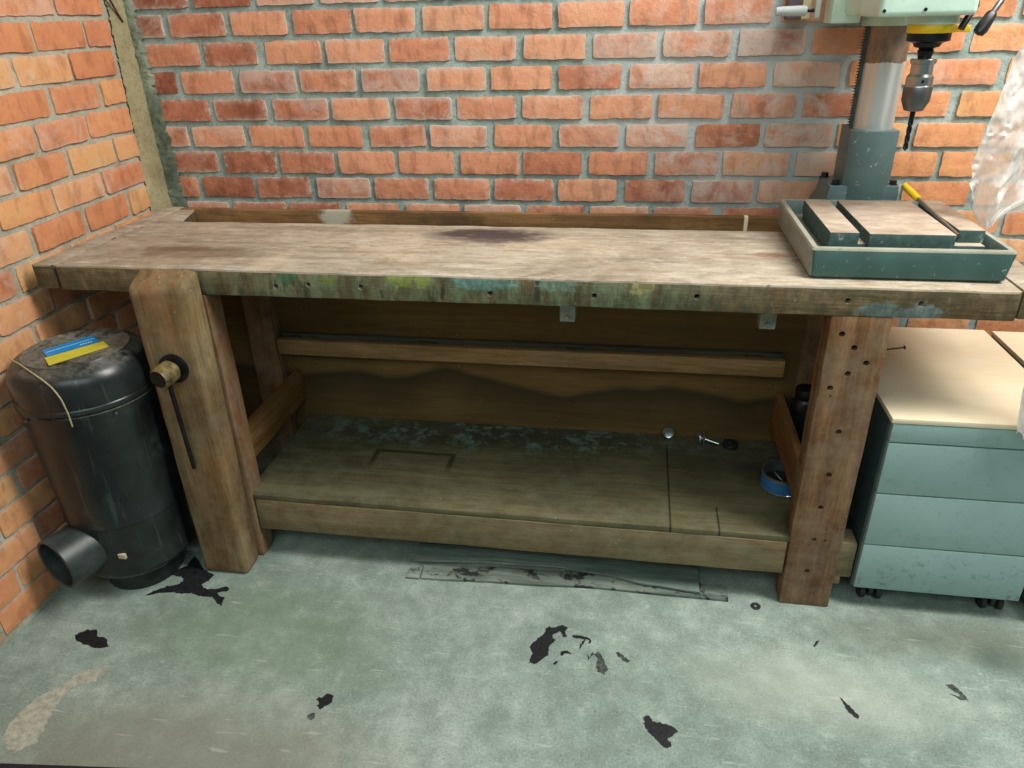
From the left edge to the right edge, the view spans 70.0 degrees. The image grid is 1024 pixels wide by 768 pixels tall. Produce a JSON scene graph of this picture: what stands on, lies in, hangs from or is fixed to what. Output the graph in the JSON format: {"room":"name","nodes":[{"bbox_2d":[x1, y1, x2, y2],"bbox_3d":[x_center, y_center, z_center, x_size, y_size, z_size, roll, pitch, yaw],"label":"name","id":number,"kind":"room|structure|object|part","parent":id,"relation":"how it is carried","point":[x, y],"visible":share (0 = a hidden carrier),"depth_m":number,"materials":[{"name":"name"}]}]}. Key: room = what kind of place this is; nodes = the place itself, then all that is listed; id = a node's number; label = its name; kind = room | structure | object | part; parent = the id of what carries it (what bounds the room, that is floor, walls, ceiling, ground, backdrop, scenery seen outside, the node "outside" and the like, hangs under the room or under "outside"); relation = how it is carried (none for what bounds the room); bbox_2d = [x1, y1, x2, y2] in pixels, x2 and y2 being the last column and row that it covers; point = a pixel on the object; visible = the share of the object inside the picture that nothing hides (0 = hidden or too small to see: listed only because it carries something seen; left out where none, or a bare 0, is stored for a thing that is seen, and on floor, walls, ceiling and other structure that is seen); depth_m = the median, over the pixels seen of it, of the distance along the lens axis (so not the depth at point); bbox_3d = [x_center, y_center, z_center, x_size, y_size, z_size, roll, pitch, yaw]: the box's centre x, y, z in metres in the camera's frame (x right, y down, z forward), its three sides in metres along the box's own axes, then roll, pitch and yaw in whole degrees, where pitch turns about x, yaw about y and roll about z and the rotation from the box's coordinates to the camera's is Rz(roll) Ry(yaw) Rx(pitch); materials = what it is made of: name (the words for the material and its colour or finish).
{"room":"woodworking shop","nodes":[
{"label":"woodworking shop","id":0,"kind":"room"},
{"bbox_2d":[0,0,151,649],"bbox_3d":[-1.471,-0.137,0.937,0.261,2.203,3.002,3,27,9],"label":"wall","id":1,"kind":"structure","parent":0,"point":[71,171],"depth_m":1.87,"materials":[{"name":"orange brick"}]},
{"bbox_2d":[109,0,123,21],"bbox_3d":[-1.111,-1.058,2.042,0.008,0.088,0.048,3,27,9],"label":"rod","id":2,"kind":"object","parent":1,"relation":"attached to","point":[111,2],"visible":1,"depth_m":2.05,"materials":[{"name":"metal"}]},
{"bbox_2d":[105,0,188,212],"bbox_3d":[-1.097,-0.794,2.199,0.050,2.200,0.126,23,36,39],"label":"wooden plank","id":3,"kind":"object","parent":1,"relation":"attached to","point":[164,189],"depth_m":2.19,"materials":[{"name":"beige wood"}]},
{"bbox_2d":[0,441,1023,767],"bbox_3d":[0.573,1.170,0.814,4.450,0.121,4.250,3,27,9],"label":"floor","id":4,"kind":"structure","parent":0,"point":[324,653],"depth_m":1.69,"materials":[{"name":"concrete"}]},
{"bbox_2d":[0,763,118,767],"bbox_3d":[-0.805,0.925,1.232,0.900,0.008,0.600,0,27,4],"label":"rubber mat","id":5,"kind":"object","parent":4,"relation":"on","point":[2,765],"visible":1,"depth_m":1.50,"materials":[{"name":"black rubber"}]},
{"bbox_2d":[6,328,194,589],"bbox_3d":[-1.042,0.226,1.880,0.320,0.674,0.384,3,27,9],"label":"metal canister","id":6,"kind":"object","parent":4,"relation":"on","point":[113,475],"visible":0.96,"depth_m":1.78,"materials":[{"name":"metal"}]},
{"bbox_2d":[9,358,72,426],"bbox_3d":[-1.092,0.019,1.685,0.198,0.133,0.016,15,31,29],"label":"twine","id":7,"kind":"object","parent":6,"relation":"hanging from","point":[50,386],"visible":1,"depth_m":1.65,"materials":[{"name":"beige fabric"}]},
{"bbox_2d":[42,336,97,356],"bbox_3d":[-1.063,-0.092,1.761,0.050,0.001,0.118,22,35,38],"label":"card","id":8,"kind":"object","parent":6,"relation":"on","point":[90,339],"visible":1,"depth_m":1.76,"materials":[{"name":"blue paper"}]},
{"bbox_2d":[45,341,108,365],"bbox_3d":[-1.023,-0.073,1.721,0.135,0.001,0.053,-25,35,-38],"label":"card","id":9,"kind":"object","parent":6,"relation":"on","point":[57,358],"visible":1,"depth_m":1.72,"materials":[{"name":"yellow paper"}]},
{"bbox_3d":[-1.044,-0.039,1.780,0.320,0.110,0.320,3,27,9],"label":"lid","id":10,"kind":"part","parent":6,"relation":"part of","materials":[{"name":"black plastic"}]},
{"bbox_2d":[406,567,422,578],"bbox_3d":[-0.266,0.516,1.999,0.035,0.006,0.041,3,27,9],"label":"offcut","id":11,"kind":"object","parent":4,"relation":"on","point":[414,572],"visible":1,"depth_m":1.99,"materials":[{"name":"grey wood"}]},
{"bbox_2d":[32,207,1023,606],"bbox_3d":[0.000,0.046,1.976,2.266,0.855,0.726,3,27,9],"label":"workbench","id":12,"kind":"object","parent":4,"relation":"on","point":[501,380],"depth_m":1.96,"materials":[{"name":"wood"}]},
{"bbox_2d":[159,354,188,382],"bbox_3d":[-0.801,-0.036,1.730,0.072,0.072,0.010,3,27,9],"label":"washer","id":13,"kind":"object","parent":12,"relation":"in","point":[180,362],"depth_m":1.72,"materials":[{"name":"metal"}]},
{"bbox_3d":[-0.759,0.123,1.941,0.102,0.787,0.067,3,27,9],"label":"leg","id":14,"kind":"part","parent":12,"relation":"part of","materials":[{"name":"brown wood"}]},
{"bbox_3d":[-0.760,-0.063,2.304,0.089,0.787,0.048,3,27,9],"label":"leg","id":15,"kind":"part","parent":12,"relation":"part of","materials":[{"name":"brown wood"}]},
{"bbox_3d":[-0.709,0.089,2.175,0.023,0.107,0.394,3,27,9],"label":"rail","id":16,"kind":"part","parent":12,"relation":"part of","materials":[{"name":"brown wood"}]},
{"bbox_2d":[158,207,782,231],"bbox_3d":[0.029,-0.428,2.038,2.139,0.065,0.164,3,27,9],"label":"tray","id":17,"kind":"object","parent":12,"relation":"on","point":[334,217],"depth_m":2.09,"materials":[{"name":"brown wood"}]},
{"bbox_3d":[-0.074,-0.095,2.195,1.781,0.668,0.013,3,27,9],"label":"panel","id":18,"kind":"part","parent":12,"relation":"part of","materials":[{"name":"brown wood"}]},
{"bbox_3d":[-0.011,0.389,1.929,1.398,0.100,0.032,3,27,9],"label":"rail","id":19,"kind":"part","parent":12,"relation":"part of","materials":[{"name":"brown wood"}]},
{"bbox_2d":[252,414,815,541],"bbox_3d":[0.067,0.244,2.082,1.539,0.017,0.450,3,27,9],"label":"shelf","id":20,"kind":"object","parent":12,"relation":"attached to","point":[634,481],"depth_m":2.04,"materials":[{"name":"brown wood"}]},
{"bbox_2d":[55,220,1021,320],"bbox_3d":[-0.015,-0.298,1.788,2.130,0.066,0.416,3,27,9],"label":"countertop","id":21,"kind":"structure","parent":12,"relation":"on","point":[690,270],"depth_m":1.68,"materials":[{"name":"brown wood"}]},
{"bbox_2d":[1016,388,1023,439],"bbox_3d":[1.314,-0.352,1.249,0.595,1.085,0.036,3,27,9],"label":"plastic sheet","id":22,"kind":"object","parent":21,"relation":"on","point":[1020,424],"visible":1,"depth_m":1.52,"materials":[{"name":"white"}]},
{"bbox_3d":[0.468,0.144,2.189,0.035,0.035,0.028,3,27,9],"label":"knob","id":23,"kind":"part","parent":12,"relation":"part of","materials":[{"name":"silver metal"}]},
{"bbox_2d":[696,431,718,445],"bbox_3d":[0.576,0.160,2.152,0.065,0.040,0.040,3,27,9],"label":"bolt","id":24,"kind":"object","parent":12,"relation":"on","point":[700,438],"visible":1,"depth_m":2.14,"materials":[{"name":"metal"}]},
{"bbox_3d":[0.563,0.160,2.153,0.005,0.034,0.036,3,27,9],"label":"cross plate","id":25,"kind":"part","parent":24,"relation":"part of","materials":[{"name":"metal"}]},
{"bbox_2d":[722,439,737,449],"bbox_3d":[0.640,0.174,2.144,0.046,0.018,0.046,3,27,9],"label":"nut","id":26,"kind":"object","parent":12,"relation":"on","point":[730,444],"visible":1,"depth_m":2.13,"materials":[{"name":"metal"}]},
{"bbox_2d":[759,457,791,497],"bbox_3d":[0.721,0.241,1.946,0.112,0.075,0.113,3,27,9],"label":"tin","id":27,"kind":"object","parent":12,"relation":"on","point":[773,481],"visible":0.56,"depth_m":1.94,"materials":[{"name":"blue paint"}]},
{"bbox_3d":[0.736,0.163,1.949,0.023,0.107,0.393,3,27,9],"label":"rail","id":28,"kind":"part","parent":12,"relation":"part of","materials":[{"name":"brown wood"}]},
{"bbox_2d":[790,384,810,442],"bbox_3d":[0.809,0.108,2.045,0.068,0.217,0.068,3,27,9],"label":"canister","id":29,"kind":"object","parent":12,"relation":"on","point":[799,405],"visible":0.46,"depth_m":2.00,"materials":[{"name":"black plastic"}]},
{"bbox_3d":[0.834,-0.007,2.102,0.092,0.787,0.060,3,27,9],"label":"leg","id":30,"kind":"part","parent":12,"relation":"part of","materials":[{"name":"brown wood"}]},
{"bbox_3d":[0.735,0.198,1.708,0.124,0.789,0.065,3,27,9],"label":"leg","id":31,"kind":"part","parent":12,"relation":"part of","materials":[{"name":"brown wood"}]},
{"bbox_2d":[775,0,1016,281],"bbox_3d":[0.814,-0.683,1.573,0.446,0.767,0.568,3,27,9],"label":"press","id":32,"kind":"object","parent":12,"relation":"on","point":[854,224],"visible":0.99,"depth_m":1.59,"materials":[{"name":"green paint"}]},
{"bbox_3d":[0.734,-0.900,1.703,0.050,0.085,0.026,3,27,9],"label":"crank arm","id":33,"kind":"part","parent":32,"relation":"part of","materials":[{"name":"plastic"}]},
{"bbox_2d":[778,199,1016,281],"bbox_3d":[0.841,-0.339,1.671,0.388,0.064,0.435,3,27,9],"label":"tray","id":34,"kind":"object","parent":32,"relation":"attached to","point":[832,238],"depth_m":1.53,"materials":[{"name":"green paint"}]},
{"bbox_2d":[901,183,960,237],"bbox_3d":[0.954,-0.404,1.676,0.017,0.034,0.384,3,27,9],"label":"screwdriver","id":35,"kind":"object","parent":32,"relation":"on","point":[909,190],"visible":1,"depth_m":1.69,"materials":[{"name":"metal"}]},
{"bbox_3d":[0.975,-0.469,1.789,0.017,0.022,0.121,3,27,9],"label":"handle","id":36,"kind":"part","parent":35,"relation":"part of","materials":[{"name":"yellow plastic"}]},
{"bbox_3d":[0.908,-0.744,1.443,0.023,0.083,0.064,21,35,36],"label":"feed lever","id":37,"kind":"part","parent":32,"relation":"part of","materials":[{"name":"metal"}]},
{"bbox_2d":[969,45,1023,229],"bbox_3d":[1.136,-0.642,1.408,0.345,0.706,0.067,3,27,9],"label":"plastic sheet","id":38,"kind":"object","parent":32,"relation":"hanging from","point":[996,183],"visible":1,"depth_m":1.53,"materials":[{"name":"white"}]},
{"bbox_2d":[887,345,905,349],"bbox_3d":[0.810,-0.076,1.558,0.053,0.013,0.008,0,27,3],"label":"nail","id":39,"kind":"object","parent":12,"relation":"attached to","point":[904,347],"visible":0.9,"depth_m":1.56,"materials":[{"name":"metal"}]},
{"bbox_2d":[421,564,727,601],"bbox_3d":[0.158,0.525,1.957,0.812,0.007,0.069,2,27,7],"label":"lath","id":40,"kind":"object","parent":4,"relation":"on","point":[500,575],"visible":0.94,"depth_m":1.96,"materials":[{"name":"grey wood"}]},
{"bbox_2d":[413,542,699,592],"bbox_3d":[0.116,0.483,2.018,0.772,0.006,0.160,3,27,9],"label":"lath","id":41,"kind":"object","parent":40,"relation":"on","point":[680,577],"visible":0.65,"depth_m":2.00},
{"bbox_2d":[751,602,760,609],"bbox_3d":[0.619,0.564,1.859,0.025,0.002,0.025,3,27,9],"label":"washer","id":42,"kind":"object","parent":4,"relation":"on","point":[753,603],"visible":1,"depth_m":1.86,"materials":[{"name":"grey metal"}]},
{"bbox_2d":[845,327,1023,608],"bbox_3d":[1.071,0.208,1.929,0.383,0.550,0.536,3,27,9],"label":"base cabinet","id":43,"kind":"object","parent":4,"relation":"on","point":[937,505],"visible":0.74,"depth_m":1.71,"materials":[{"name":"metal"}]},
{"bbox_3d":[1.034,0.451,1.767,0.375,0.133,0.018,3,27,9],"label":"drawer","id":44,"kind":"part","parent":43,"relation":"part of","materials":[{"name":"grey paint"}]},
{"bbox_3d":[1.030,0.324,1.702,0.375,0.145,0.018,3,27,9],"label":"drawer","id":45,"kind":"part","parent":43,"relation":"part of","materials":[{"name":"grey paint"}]},
{"bbox_3d":[1.026,0.197,1.637,0.375,0.134,0.018,3,27,9],"label":"drawer","id":46,"kind":"part","parent":43,"relation":"part of","materials":[{"name":"grey paint"}]},
{"bbox_3d":[1.064,-0.031,1.806,0.383,0.012,0.536,3,27,9],"label":"panel","id":47,"kind":"part","parent":43,"relation":"part of","materials":[{"name":"brown wood"}]},
{"bbox_2d":[991,331,1023,598],"bbox_3d":[1.466,0.231,1.861,0.383,0.550,0.536,3,27,9],"label":"base cabinet","id":48,"kind":"object","parent":4,"relation":"on","point":[1012,343],"visible":0.05,"depth_m":1.93,"materials":[{"name":"beige wood"}]},
{"bbox_3d":[1.459,-0.008,1.739,0.383,0.012,0.536,3,27,9],"label":"panel","id":49,"kind":"part","parent":48,"relation":"part of","materials":[{"name":"brown wood"}]},
{"bbox_2d":[133,0,1023,335],"bbox_3d":[0.986,-0.763,2.020,4.204,2.204,0.261,3,27,9],"label":"wall","id":50,"kind":"structure","parent":0,"point":[697,107],"depth_m":2.04,"materials":[{"name":"red brick"}]},
{"bbox_2d":[784,0,811,19],"bbox_3d":[0.710,-0.954,1.809,0.056,0.094,0.048,3,27,9],"label":"junction box","id":51,"kind":"object","parent":50,"relation":"attached to","point":[788,2],"visible":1,"depth_m":1.80,"materials":[{"name":"plastic"}]},
{"bbox_3d":[0.728,-0.955,1.809,0.020,0.094,0.042,3,27,9],"label":"plate","id":52,"kind":"part","parent":51,"relation":"part of","materials":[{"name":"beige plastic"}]}
]}

